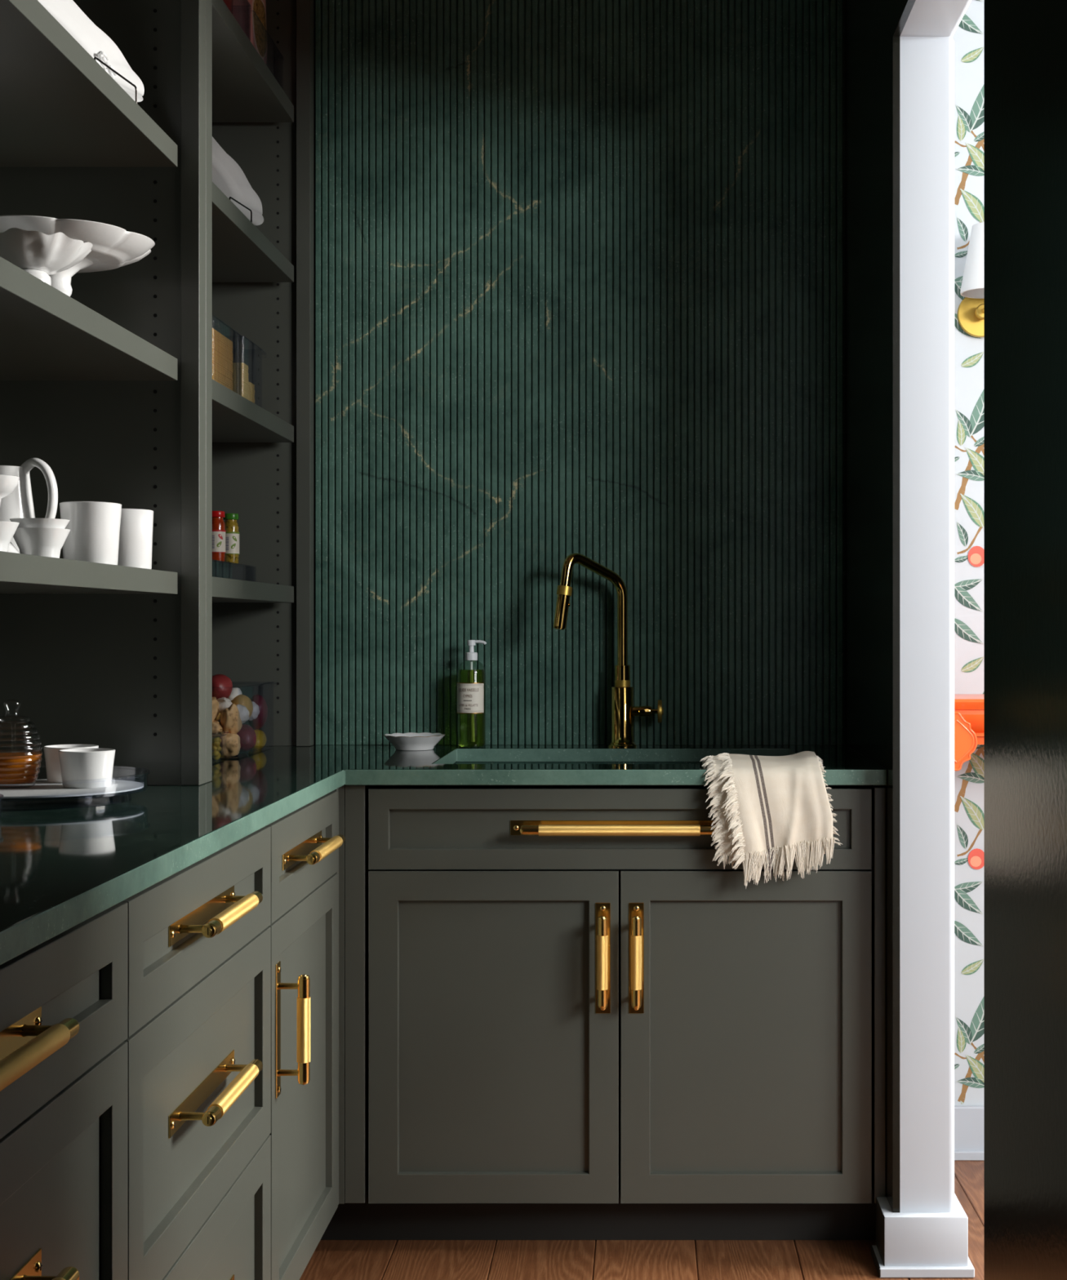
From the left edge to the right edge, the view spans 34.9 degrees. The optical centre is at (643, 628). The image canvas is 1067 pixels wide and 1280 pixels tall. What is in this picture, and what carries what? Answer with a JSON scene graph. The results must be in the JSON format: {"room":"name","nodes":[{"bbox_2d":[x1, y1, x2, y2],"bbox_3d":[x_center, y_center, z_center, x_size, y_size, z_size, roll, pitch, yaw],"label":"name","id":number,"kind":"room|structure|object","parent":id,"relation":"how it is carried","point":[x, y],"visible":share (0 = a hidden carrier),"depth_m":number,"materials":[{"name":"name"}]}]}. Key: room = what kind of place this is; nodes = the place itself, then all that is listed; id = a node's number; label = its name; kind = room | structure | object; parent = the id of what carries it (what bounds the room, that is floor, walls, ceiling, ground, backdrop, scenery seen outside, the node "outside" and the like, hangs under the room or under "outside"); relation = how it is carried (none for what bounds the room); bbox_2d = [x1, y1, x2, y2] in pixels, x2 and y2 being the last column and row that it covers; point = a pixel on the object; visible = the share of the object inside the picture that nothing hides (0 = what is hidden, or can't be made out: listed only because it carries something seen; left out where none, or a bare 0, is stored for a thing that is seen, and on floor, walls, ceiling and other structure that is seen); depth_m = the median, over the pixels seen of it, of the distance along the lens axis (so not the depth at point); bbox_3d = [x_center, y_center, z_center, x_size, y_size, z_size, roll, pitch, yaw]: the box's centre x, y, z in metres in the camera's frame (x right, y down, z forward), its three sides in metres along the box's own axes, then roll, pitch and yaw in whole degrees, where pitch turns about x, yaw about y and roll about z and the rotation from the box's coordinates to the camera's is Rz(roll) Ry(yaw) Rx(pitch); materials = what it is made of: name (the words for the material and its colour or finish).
{"room":"food storage area","nodes":[
{"label":"food storage area","id":0,"kind":"room"},
{"bbox_2d":[313,0,844,787],"bbox_3d":[-0.329,-0.222,3.888,1.802,2.800,0.116,0,0,0],"label":"wall","id":1,"kind":"structure","parent":0,"point":[579,265],"depth_m":3.83,"materials":[{"name":"green stone"}]},
{"bbox_2d":[299,1160,983,1279],"bbox_3d":[0.912,1.208,1.273,4.485,0.060,5.346,0,0,0],"label":"floor","id":2,"kind":"structure","parent":0,"point":[331,1260],"depth_m":3.16,"materials":[{"name":"brown wood"}]},
{"bbox_2d":[0,902,128,1279],"bbox_3d":[-0.879,0.737,1.470,0.697,0.883,0.810,0,0,0],"label":"base cabinet","id":3,"kind":"object","parent":2,"relation":"on","point":[64,1000],"visible":0.99,"depth_m":1.68,"materials":[{"name":"black paint"}]},
{"bbox_2d":[121,826,271,1279],"bbox_3d":[-0.879,0.737,2.235,0.697,0.883,0.720,0,0,0],"label":"base cabinet","id":4,"kind":"object","parent":2,"relation":"on","point":[198,1040],"visible":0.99,"depth_m":2.20,"materials":[{"name":"black paint"}]},
{"bbox_2d":[266,785,345,1279],"bbox_3d":[-0.873,0.737,2.900,0.710,0.883,0.610,0,0,0],"label":"base cabinet","id":5,"kind":"object","parent":2,"relation":"on","point":[307,1134],"visible":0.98,"depth_m":2.89,"materials":[{"name":"black paint"}]},
{"bbox_2d":[320,785,885,1239],"bbox_3d":[-0.094,0.737,3.480,1.100,0.883,0.693,0,0,0],"label":"base cabinet","id":6,"kind":"object","parent":2,"relation":"on","point":[565,1020],"visible":0.96,"depth_m":3.20,"materials":[{"name":"paint"}]},
{"bbox_2d":[0,745,886,964],"bbox_3d":[-0.387,0.279,2.417,1.685,0.030,2.833,0,0,0],"label":"countertop","id":7,"kind":"structure","parent":6,"relation":"on","point":[60,868],"depth_m":2.62,"materials":[{"name":"green stone"}]},
{"bbox_2d":[0,794,4,817],"bbox_3d":[-0.985,0.248,2.322,0.202,0.030,0.202,0,0,0],"label":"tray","id":8,"kind":"object","parent":7,"relation":"on","point":[1,795],"visible":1,"depth_m":2.35,"materials":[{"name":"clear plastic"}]},
{"bbox_2d":[0,765,150,809],"bbox_3d":[-0.913,0.242,2.585,0.307,0.042,0.307,0,0,0],"label":"turntable","id":9,"kind":"object","parent":7,"relation":"on","point":[42,789],"visible":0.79,"depth_m":2.53,"materials":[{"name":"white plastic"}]},
{"bbox_2d":[0,699,42,788],"bbox_3d":[-0.964,0.175,2.585,0.087,0.134,0.087,0,0,-22],"label":"honey jar","id":10,"kind":"object","parent":9,"relation":"on","point":[15,768],"visible":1,"depth_m":2.56,"materials":[{"name":"clear glass"}]},
{"bbox_2d":[43,744,98,783],"bbox_3d":[-0.906,0.214,2.682,0.083,0.056,0.083,0,0,0],"label":"cup","id":11,"kind":"object","parent":9,"relation":"on","point":[53,769],"visible":0.42,"depth_m":2.65,"materials":[{"name":"white ceramic"}]},
{"bbox_2d":[0,785,144,800],"bbox_3d":[-0.913,0.247,2.585,0.291,0.004,0.291,0,0,21],"label":"tray","id":12,"kind":"object","parent":9,"relation":"on","point":[36,793],"depth_m":2.52,"materials":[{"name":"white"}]},
{"bbox_2d":[58,747,115,788],"bbox_3d":[-0.852,0.214,2.595,0.083,0.056,0.083,0,0,0],"label":"cup","id":13,"kind":"object","parent":9,"relation":"on","point":[88,764],"visible":0.99,"depth_m":2.56,"materials":[{"name":"white ceramic"}]},
{"bbox_2d":[0,0,205,785],"bbox_3d":[-0.986,-0.678,2.241,0.484,1.884,1.282,0,0,0],"label":"shelving unit","id":14,"kind":"object","parent":7,"relation":"on","point":[103,384],"visible":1,"depth_m":2.85,"materials":[{"name":"paint"}]},
{"bbox_2d":[0,520,19,551],"bbox_3d":[-0.863,-0.117,2.225,0.081,0.046,0.081,0,0,0],"label":"bowl","id":15,"kind":"object","parent":14,"relation":"on","point":[7,529],"visible":0.77,"depth_m":2.21,"materials":[{"name":"white ceramic"}]},
{"bbox_2d":[0,474,20,553],"bbox_3d":[-0.901,-0.152,2.340,0.082,0.117,0.082,0,0,0],"label":"compote","id":16,"kind":"object","parent":14,"relation":"on","point":[8,483],"visible":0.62,"depth_m":2.33,"materials":[{"name":"white ceramic"}]},
{"bbox_2d":[0,457,57,551],"bbox_3d":[-0.933,-0.172,2.483,0.124,0.157,0.100,0,0,38],"label":"pitcher","id":17,"kind":"object","parent":14,"relation":"on","point":[19,504],"visible":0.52,"depth_m":2.47,"materials":[{"name":"white ceramic"}]},
{"bbox_2d":[13,527,70,558],"bbox_3d":[-0.848,-0.117,2.380,0.081,0.046,0.081,0,0,0],"label":"bowl","id":18,"kind":"object","parent":14,"relation":"on","point":[39,541],"visible":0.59,"depth_m":2.35,"materials":[{"name":"white ceramic"}]},
{"bbox_2d":[9,517,70,528],"bbox_3d":[-0.848,-0.132,2.380,0.080,0.042,0.079,0,0,0],"label":"bowl","id":19,"kind":"object","parent":18,"relation":"in","point":[28,522],"visible":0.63,"depth_m":2.35,"materials":[{"name":"white ceramic"}]},
{"bbox_2d":[0,227,93,285],"bbox_3d":[-0.875,-0.501,2.416,0.171,0.103,0.171,0,0,0],"label":"dish","id":20,"kind":"object","parent":14,"relation":"on","point":[41,255],"visible":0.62,"depth_m":2.37,"materials":[{"name":"white ceramic"}]},
{"bbox_2d":[0,214,155,296],"bbox_3d":[-0.911,-0.525,2.610,0.308,0.150,0.308,0,0,0],"label":"cake stand","id":21,"kind":"object","parent":14,"relation":"on","point":[113,246],"visible":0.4,"depth_m":2.56,"materials":[{"name":"white ceramic"}]},
{"bbox_2d":[59,501,121,564],"bbox_3d":[-0.833,-0.141,2.553,0.090,0.094,0.090,0,0,0],"label":"mug","id":22,"kind":"object","parent":14,"relation":"on","point":[93,536],"visible":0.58,"depth_m":2.52,"materials":[{"name":"white ceramic"}]},
{"bbox_2d":[93,56,137,102],"bbox_3d":[-0.873,-0.881,2.581,0.148,0.151,0.153,0,0,6],"label":"easel","id":23,"kind":"object","parent":14,"relation":"on","point":[95,57],"visible":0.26,"depth_m":2.58,"materials":[{"name":"grey metal"}]},
{"bbox_2d":[37,0,144,102],"bbox_3d":[-0.862,-0.887,2.477,0.070,0.143,0.608,0,0,6],"label":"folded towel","id":24,"kind":"object","parent":23,"relation":"on","point":[96,42],"visible":0.38,"depth_m":2.65,"materials":[{"name":"white ceramic"}]},
{"bbox_2d":[117,508,153,568],"bbox_3d":[-0.835,-0.142,2.735,0.085,0.097,0.085,0,0,0],"label":"beaker","id":25,"kind":"object","parent":14,"relation":"on","point":[135,534],"visible":0.46,"depth_m":2.70,"materials":[{"name":"white ceramic"}]},
{"bbox_2d":[212,734,226,764],"bbox_3d":[-0.901,0.237,3.325,0.140,0.053,0.122,0,0,0],"label":"storage bin","id":26,"kind":"object","parent":7,"relation":"on","point":[214,762],"visible":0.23,"depth_m":3.35,"materials":[{"name":"clear plastic"}]},
{"bbox_2d":[212,736,221,759],"bbox_3d":[-0.854,0.237,3.349,0.037,0.050,0.044,0,0,0],"label":"snacks","id":27,"kind":"object","parent":26,"relation":"in","point":[216,748],"visible":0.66,"depth_m":3.34,"materials":[{"name":"food"}]},
{"bbox_2d":[212,729,228,737],"bbox_3d":[-0.901,0.207,3.325,0.144,0.008,0.128,0,0,0],"label":"lid","id":28,"kind":"object","parent":26,"relation":"on","point":[213,731],"visible":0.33,"depth_m":3.36,"materials":[{"name":"clear plastic"}]},
{"bbox_2d":[212,681,275,759],"bbox_3d":[-0.933,0.191,3.588,0.237,0.146,0.358,0,0,0],"label":"storage bin","id":29,"kind":"object","parent":7,"relation":"on","point":[270,686],"visible":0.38,"depth_m":3.69,"materials":[{"name":"clear plastic"}]},
{"bbox_2d":[212,697,219,721],"bbox_3d":[-0.887,0.169,3.450,0.044,0.061,0.067,0,0,22],"label":"ginger root","id":30,"kind":"object","parent":29,"relation":"in","point":[215,711],"visible":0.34,"depth_m":3.44,"materials":[{"name":"beige food"}]},
{"bbox_2d":[212,720,222,734],"bbox_3d":[-0.881,0.200,3.445,0.057,0.035,0.038,0,0,33],"label":"ginger root","id":31,"kind":"object","parent":29,"relation":"in","point":[215,725],"visible":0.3,"depth_m":3.43,"materials":[{"name":"food"}]},
{"bbox_2d":[212,674,232,699],"bbox_3d":[-0.876,0.121,3.497,0.052,0.053,0.063,0,0,1],"label":"potato","id":32,"kind":"object","parent":29,"relation":"in","point":[222,685],"visible":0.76,"depth_m":3.48,"materials":[{"name":"red food"}]},
{"bbox_2d":[217,697,232,713],"bbox_3d":[-0.862,0.158,3.478,0.034,0.034,0.033,0,0,27],"label":"garlic bulb","id":33,"kind":"object","parent":29,"relation":"in","point":[224,703],"visible":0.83,"depth_m":3.46,"materials":[{"name":"white food"}]},
{"bbox_2d":[218,733,240,756],"bbox_3d":[-0.848,0.237,3.450,0.052,0.051,0.061,0,0,-11],"label":"ginger root","id":34,"kind":"object","parent":29,"relation":"in","point":[233,740],"visible":0.7,"depth_m":3.43,"materials":[{"name":"beige food"}]},
{"bbox_2d":[220,703,242,733],"bbox_3d":[-0.843,0.192,3.461,0.038,0.078,0.077,0,0,0],"label":"ginger root","id":35,"kind":"object","parent":29,"relation":"in","point":[230,720],"visible":0.87,"depth_m":3.44,"materials":[{"name":"beige food"}]},
{"bbox_2d":[227,687,241,700],"bbox_3d":[-0.862,0.142,3.559,0.038,0.037,0.037,0,0,-42],"label":"garlic bulb","id":36,"kind":"object","parent":29,"relation":"in","point":[236,691],"visible":0.38,"depth_m":3.54,"materials":[{"name":"white food"}]},
{"bbox_2d":[231,694,253,717],"bbox_3d":[-0.846,0.169,3.556,0.048,0.060,0.054,0,0,25],"label":"potato","id":37,"kind":"object","parent":29,"relation":"in","point":[242,700],"visible":0.48,"depth_m":3.54,"materials":[{"name":"beige food"}]},
{"bbox_2d":[235,704,249,723],"bbox_3d":[-0.839,0.178,3.509,0.040,0.041,0.043,0,0,43],"label":"garlic bulb","id":38,"kind":"object","parent":29,"relation":"in","point":[244,713],"visible":0.34,"depth_m":3.50,"materials":[{"name":"white food"}]},
{"bbox_2d":[236,724,256,751],"bbox_3d":[-0.844,0.231,3.576,0.052,0.058,0.071,0,0,-33],"label":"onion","id":39,"kind":"object","parent":29,"relation":"in","point":[247,735],"visible":0.65,"depth_m":3.55,"materials":[{"name":"purple food"}]},
{"bbox_2d":[248,701,259,720],"bbox_3d":[-0.840,0.176,3.608,0.044,0.042,0.038,0,0,-39],"label":"garlic bulb","id":40,"kind":"object","parent":29,"relation":"in","point":[255,712],"visible":0.39,"depth_m":3.60,"materials":[{"name":"white food"}]},
{"bbox_2d":[247,694,267,729],"bbox_3d":[-0.842,0.182,3.690,0.046,0.076,0.060,0,0,-12],"label":"potato","id":41,"kind":"object","parent":29,"relation":"in","point":[257,723],"visible":0.62,"depth_m":3.67,"materials":[{"name":"food"}]},
{"bbox_2d":[251,729,266,749],"bbox_3d":[-0.840,0.242,3.680,0.043,0.044,0.056,0,0,-33],"label":"lemon","id":42,"kind":"object","parent":29,"relation":"in","point":[261,739],"visible":0.59,"depth_m":3.66,"materials":[{"name":"yellow food"}]},
{"bbox_2d":[205,0,314,782],"bbox_3d":[-0.986,-0.678,3.362,0.484,1.884,0.959,0,0,0],"label":"shelving unit","id":43,"kind":"object","parent":7,"relation":"on","point":[260,279],"visible":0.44,"depth_m":3.80,"materials":[{"name":"paint"}]},
{"bbox_2d":[212,559,254,567],"bbox_3d":[-0.906,-0.114,3.455,0.148,0.040,0.370,0,0,0],"label":"riser","id":44,"kind":"object","parent":43,"relation":"on","point":[215,563],"visible":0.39,"depth_m":3.50,"materials":[{"name":"clear plastic"}]},
{"bbox_2d":[212,511,226,560],"bbox_3d":[-0.880,-0.188,3.495,0.036,0.108,0.035,0,0,0],"label":"sauce jar","id":45,"kind":"object","parent":44,"relation":"on","point":[219,531],"visible":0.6,"depth_m":3.48,"materials":[{"name":"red glass"}]},
{"bbox_2d":[223,513,239,563],"bbox_3d":[-0.869,-0.188,3.570,0.035,0.108,0.034,0,0,0],"label":"sauce jar","id":46,"kind":"object","parent":44,"relation":"on","point":[232,528],"visible":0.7,"depth_m":3.56,"materials":[{"name":"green glass"}]},
{"bbox_2d":[234,329,241,395],"bbox_3d":[-0.925,-0.528,3.395,0.192,0.156,0.243,0,0,0],"label":"storage bin","id":47,"kind":"object","parent":43,"relation":"on","point":[239,335],"visible":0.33,"depth_m":3.49,"materials":[{"name":"clear plastic"}]},
{"bbox_2d":[238,334,241,395],"bbox_3d":[-0.925,-0.527,3.390,0.190,0.155,0.230,0,0,0],"label":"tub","id":48,"kind":"object","parent":47,"relation":"in","point":[239,335],"depth_m":3.49,"materials":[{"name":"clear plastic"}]},
{"bbox_3d":[-0.893,-0.455,3.371,0.113,0.003,0.163,0,0,0],"label":"wafer","id":49,"kind":"object","parent":47,"relation":"in","visible":0},
{"bbox_3d":[-0.893,-0.459,3.373,0.113,0.003,0.163,0,0,0],"label":"wafer","id":50,"kind":"object","parent":49,"relation":"on","visible":0},
{"bbox_3d":[-0.893,-0.463,3.373,0.113,0.003,0.163,0,0,0],"label":"wafer","id":51,"kind":"object","parent":50,"relation":"on","visible":0},
{"bbox_3d":[-0.893,-0.467,3.373,0.113,0.003,0.163,0,0,0],"label":"wafer","id":52,"kind":"object","parent":51,"relation":"on","visible":0},
{"bbox_3d":[-0.893,-0.471,3.371,0.113,0.003,0.163,0,0,0],"label":"wafer","id":53,"kind":"object","parent":52,"relation":"on","visible":0},
{"bbox_3d":[-0.893,-0.475,3.373,0.113,0.003,0.163,0,0,0],"label":"wafer","id":54,"kind":"object","parent":53,"relation":"on","visible":0},
{"bbox_3d":[-0.892,-0.479,3.372,0.113,0.003,0.163,0,0,0],"label":"wafer","id":55,"kind":"object","parent":54,"relation":"on","visible":0},
{"bbox_3d":[-0.893,-0.483,3.373,0.113,0.003,0.163,0,0,0],"label":"wafer","id":56,"kind":"object","parent":55,"relation":"on","visible":0},
{"bbox_2d":[212,377,232,390],"bbox_3d":[-0.894,-0.487,3.373,0.113,0.003,0.163,0,0,0],"label":"wafer","id":57,"kind":"object","parent":56,"relation":"on","point":[214,379],"visible":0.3,"depth_m":3.36,"materials":[{"name":"food"}]},
{"bbox_2d":[212,375,232,388],"bbox_3d":[-0.893,-0.491,3.373,0.113,0.003,0.163,0,0,0],"label":"wafer","id":58,"kind":"object","parent":57,"relation":"on","point":[213,376],"visible":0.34,"depth_m":3.37,"materials":[{"name":"food"}]},
{"bbox_2d":[212,373,232,386],"bbox_3d":[-0.893,-0.495,3.373,0.113,0.003,0.163,0,0,0],"label":"wafer","id":59,"kind":"object","parent":58,"relation":"on","point":[213,374],"visible":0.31,"depth_m":3.36,"materials":[{"name":"food"}]},
{"bbox_2d":[212,371,232,384],"bbox_3d":[-0.893,-0.499,3.372,0.113,0.003,0.163,0,0,0],"label":"wafer","id":60,"kind":"object","parent":59,"relation":"on","point":[214,372],"visible":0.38,"depth_m":3.37,"materials":[{"name":"food"}]},
{"bbox_2d":[212,368,232,382],"bbox_3d":[-0.893,-0.503,3.371,0.113,0.003,0.163,0,0,0],"label":"wafer","id":61,"kind":"object","parent":60,"relation":"on","point":[215,371],"visible":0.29,"depth_m":3.37,"materials":[{"name":"food"}]},
{"bbox_2d":[212,367,233,380],"bbox_3d":[-0.892,-0.507,3.373,0.113,0.003,0.163,0,0,0],"label":"wafer","id":62,"kind":"object","parent":61,"relation":"on","point":[213,368],"visible":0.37,"depth_m":3.37,"materials":[{"name":"food"}]},
{"bbox_2d":[212,364,232,378],"bbox_3d":[-0.893,-0.511,3.371,0.113,0.003,0.163,0,0,0],"label":"wafer","id":63,"kind":"object","parent":62,"relation":"on","point":[217,368],"visible":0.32,"depth_m":3.37,"materials":[{"name":"food"}]},
{"bbox_2d":[212,363,232,376],"bbox_3d":[-0.894,-0.515,3.371,0.113,0.003,0.163,0,0,0],"label":"wafer","id":64,"kind":"object","parent":63,"relation":"on","point":[213,364],"visible":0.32,"depth_m":3.37,"materials":[{"name":"food"}]},
{"bbox_2d":[212,360,232,374],"bbox_3d":[-0.893,-0.519,3.371,0.113,0.003,0.163,0,0,0],"label":"wafer","id":65,"kind":"object","parent":64,"relation":"on","point":[214,362],"visible":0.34,"depth_m":3.37,"materials":[{"name":"food"}]},
{"bbox_2d":[212,358,232,373],"bbox_3d":[-0.892,-0.523,3.371,0.113,0.003,0.163,0,0,0],"label":"wafer","id":66,"kind":"object","parent":65,"relation":"on","point":[213,360],"visible":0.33,"depth_m":3.36,"materials":[{"name":"food"}]},
{"bbox_2d":[212,356,233,370],"bbox_3d":[-0.892,-0.527,3.372,0.113,0.003,0.163,0,0,0],"label":"wafer","id":67,"kind":"object","parent":66,"relation":"on","point":[213,357],"visible":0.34,"depth_m":3.36,"materials":[{"name":"food"}]},
{"bbox_2d":[212,354,232,368],"bbox_3d":[-0.893,-0.531,3.372,0.113,0.003,0.163,0,0,0],"label":"wafer","id":68,"kind":"object","parent":67,"relation":"on","point":[214,356],"visible":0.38,"depth_m":3.37,"materials":[{"name":"food"}]},
{"bbox_2d":[212,352,232,366],"bbox_3d":[-0.893,-0.535,3.372,0.113,0.003,0.163,0,0,0],"label":"wafer","id":69,"kind":"object","parent":68,"relation":"on","point":[213,353],"visible":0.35,"depth_m":3.37,"materials":[{"name":"food"}]},
{"bbox_2d":[212,350,232,364],"bbox_3d":[-0.892,-0.539,3.372,0.113,0.003,0.163,0,0,0],"label":"wafer","id":70,"kind":"object","parent":69,"relation":"on","point":[214,352],"visible":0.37,"depth_m":3.36,"materials":[{"name":"food"}]},
{"bbox_2d":[212,348,232,363],"bbox_3d":[-0.893,-0.543,3.372,0.113,0.003,0.163,0,0,0],"label":"wafer","id":71,"kind":"object","parent":70,"relation":"on","point":[213,349],"visible":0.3,"depth_m":3.37,"materials":[{"name":"food"}]},
{"bbox_2d":[212,346,232,360],"bbox_3d":[-0.892,-0.547,3.371,0.113,0.003,0.163,0,0,0],"label":"wafer","id":72,"kind":"object","parent":71,"relation":"on","point":[213,347],"visible":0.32,"depth_m":3.36,"materials":[{"name":"food"}]},
{"bbox_2d":[212,344,233,359],"bbox_3d":[-0.892,-0.551,3.373,0.113,0.003,0.163,0,0,0],"label":"wafer","id":73,"kind":"object","parent":72,"relation":"on","point":[215,347],"visible":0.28,"depth_m":3.37,"materials":[{"name":"food"}]},
{"bbox_2d":[212,342,232,356],"bbox_3d":[-0.893,-0.555,3.372,0.113,0.003,0.163,0,0,0],"label":"wafer","id":74,"kind":"object","parent":73,"relation":"on","point":[214,344],"visible":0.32,"depth_m":3.36,"materials":[{"name":"food"}]},
{"bbox_2d":[212,340,232,355],"bbox_3d":[-0.892,-0.559,3.372,0.113,0.003,0.163,0,0,0],"label":"wafer","id":75,"kind":"object","parent":74,"relation":"on","point":[213,341],"visible":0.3,"depth_m":3.36,"materials":[{"name":"food"}]},
{"bbox_2d":[212,337,232,352],"bbox_3d":[-0.894,-0.563,3.371,0.113,0.003,0.163,0,0,0],"label":"wafer","id":76,"kind":"object","parent":75,"relation":"on","point":[229,350],"visible":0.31,"depth_m":3.37,"materials":[{"name":"food"}]},
{"bbox_2d":[212,336,232,351],"bbox_3d":[-0.893,-0.567,3.373,0.113,0.003,0.163,0,0,0],"label":"wafer","id":77,"kind":"object","parent":76,"relation":"on","point":[213,337],"visible":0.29,"depth_m":3.37,"materials":[{"name":"food"}]},
{"bbox_2d":[212,333,232,349],"bbox_3d":[-0.893,-0.571,3.372,0.113,0.003,0.163,0,0,0],"label":"wafer","id":78,"kind":"object","parent":77,"relation":"on","point":[213,335],"visible":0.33,"depth_m":3.36,"materials":[{"name":"food"}]},
{"bbox_2d":[212,332,232,346],"bbox_3d":[-0.893,-0.575,3.371,0.113,0.003,0.163,0,0,0],"label":"wafer","id":79,"kind":"object","parent":78,"relation":"on","point":[215,334],"visible":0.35,"depth_m":3.37,"materials":[{"name":"food"}]},
{"bbox_2d":[212,329,232,345],"bbox_3d":[-0.893,-0.579,3.373,0.113,0.003,0.163,0,0,0],"label":"wafer","id":80,"kind":"object","parent":79,"relation":"on","point":[214,331],"visible":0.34,"depth_m":3.37,"materials":[{"name":"food"}]},
{"bbox_2d":[212,328,232,343],"bbox_3d":[-0.893,-0.583,3.372,0.113,0.003,0.163,0,0,0],"label":"wafer","id":81,"kind":"object","parent":80,"relation":"on","point":[215,331],"visible":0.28,"depth_m":3.37,"materials":[{"name":"food"}]},
{"bbox_2d":[228,196,252,222],"bbox_3d":[-0.873,-0.881,3.378,0.148,0.151,0.127,0,0,6],"label":"easel","id":82,"kind":"object","parent":43,"relation":"on","point":[229,197],"visible":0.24,"depth_m":3.39,"materials":[{"name":"grey metal"}]},
{"bbox_2d":[212,136,263,225],"bbox_3d":[-0.860,-0.910,3.333,0.086,0.188,0.608,0,0,8],"label":"platter","id":83,"kind":"object","parent":82,"relation":"on","point":[228,175],"visible":0.26,"depth_m":3.53,"materials":[{"name":"white ceramic"}]},
{"bbox_2d":[245,0,251,40],"bbox_3d":[-0.913,-1.212,3.313,0.237,0.101,0.249,0,0,0],"label":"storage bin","id":84,"kind":"object","parent":43,"relation":"on","point":[248,6],"visible":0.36,"depth_m":3.41,"materials":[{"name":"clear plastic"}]},
{"bbox_2d":[222,0,233,13],"bbox_3d":[-0.845,-1.334,3.312,0.076,0.340,0.216,0,0,-7],"label":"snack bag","id":85,"kind":"object","parent":84,"relation":"in","point":[228,3],"visible":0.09,"depth_m":3.32,"materials":[{"name":"plastic"}]},
{"bbox_2d":[244,335,262,407],"bbox_3d":[-0.925,-0.529,3.624,0.192,0.159,0.211,0,0,0],"label":"storage bin","id":86,"kind":"object","parent":43,"relation":"on","point":[260,348],"visible":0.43,"depth_m":3.67,"materials":[{"name":"clear plastic"}]},
{"bbox_2d":[258,347,262,407],"bbox_3d":[-0.925,-0.529,3.605,0.190,0.158,0.170,0,0,0],"label":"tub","id":87,"kind":"object","parent":86,"relation":"in","point":[260,349],"depth_m":3.67,"materials":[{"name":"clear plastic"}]},
{"bbox_3d":[-0.913,-1.212,3.601,0.237,0.101,0.294,0,0,0],"label":"storage bin","id":88,"kind":"object","parent":43,"relation":"on","visible":0},
{"bbox_2d":[232,0,266,63],"bbox_3d":[-0.845,-1.344,3.598,0.081,0.360,0.262,0,0,-6],"label":"snack bag","id":89,"kind":"object","parent":88,"relation":"in","point":[258,9],"visible":0.35,"depth_m":3.55,"materials":[{"name":"red plastic"}]},
{"bbox_2d":[383,732,445,751],"bbox_3d":[-0.498,0.247,3.690,0.132,0.033,0.132,0,0,0],"label":"soap dish","id":90,"kind":"object","parent":7,"relation":"on","point":[411,741],"visible":1,"depth_m":3.65,"materials":[{"name":"white ceramic"}]},
{"bbox_2d":[457,640,486,746],"bbox_3d":[-0.382,0.144,3.768,0.064,0.238,0.064,0,0,26],"label":"soap bottle","id":91,"kind":"object","parent":7,"relation":"on","point":[471,682],"visible":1,"depth_m":3.74,"materials":[{"name":"glass"}]},
{"bbox_2d":[425,762,709,787],"bbox_3d":[-0.044,0.392,3.511,0.757,0.196,0.446,0,0,0],"label":"sink","id":92,"kind":"object","parent":7,"relation":"in","point":[426,786],"visible":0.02,"depth_m":3.29,"materials":[{"name":"green stone"}]},
{"bbox_2d":[553,552,663,747],"bbox_3d":[-0.081,0.049,3.752,0.266,0.429,0.087,0,0,-21],"label":"tap","id":93,"kind":"object","parent":7,"relation":"on","point":[624,711],"visible":1,"depth_m":3.76,"materials":[{"name":"gold metal"}]},
{"bbox_2d":[699,751,843,886],"bbox_3d":[0.237,0.360,3.218,0.255,0.244,0.192,0,0,-3],"label":"tea towel","id":94,"kind":"object","parent":7,"relation":"hanging from","point":[775,807],"visible":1,"depth_m":3.14,"materials":[{"name":"fabric"}]},
{"bbox_2d":[844,0,1066,1279],"bbox_3d":[0.514,-0.222,1.273,0.115,2.800,5.146,0,0,0],"label":"wall","id":95,"kind":"structure","parent":0,"point":[900,54],"depth_m":3.10,"materials":[{"name":"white paint"}]},
{"bbox_2d":[871,1193,974,1278],"bbox_3d":[0.514,1.124,3.419,0.173,0.108,0.702,0,0,0],"label":"baseboard","id":96,"kind":"object","parent":95,"relation":"attached to","point":[908,1245],"visible":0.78,"depth_m":3.08,"materials":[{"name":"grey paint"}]},
{"bbox_2d":[951,0,983,1106],"bbox_3d":[1.861,-0.222,3.818,2.578,2.800,0.103,0,0,0],"label":"wall","id":97,"kind":"structure","parent":0,"point":[968,37],"depth_m":3.77,"materials":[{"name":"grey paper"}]},
{"bbox_2d":[954,693,983,771],"bbox_3d":[0.964,0.220,3.626,0.752,0.148,0.287,0,0,0],"label":"console shelf","id":98,"kind":"object","parent":97,"relation":"attached to","point":[968,708],"visible":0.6,"depth_m":3.50,"materials":[{"name":"orange paint"}]},
{"bbox_2d":[954,1106,983,1160],"bbox_3d":[1.826,1.120,3.757,2.448,0.116,0.026,0,0,0],"label":"baseboard","id":99,"kind":"structure","parent":97,"relation":"attached to","point":[968,1120],"depth_m":3.75,"materials":[{"name":"white paint"}]},
{"bbox_2d":[956,222,983,337],"bbox_3d":[0.750,-0.761,3.691,0.123,0.228,0.155,0,0,0],"label":"wall sconce","id":100,"kind":"object","parent":97,"relation":"attached to","point":[970,314],"visible":0.42,"depth_m":3.67,"materials":[{"name":"white fabric"}]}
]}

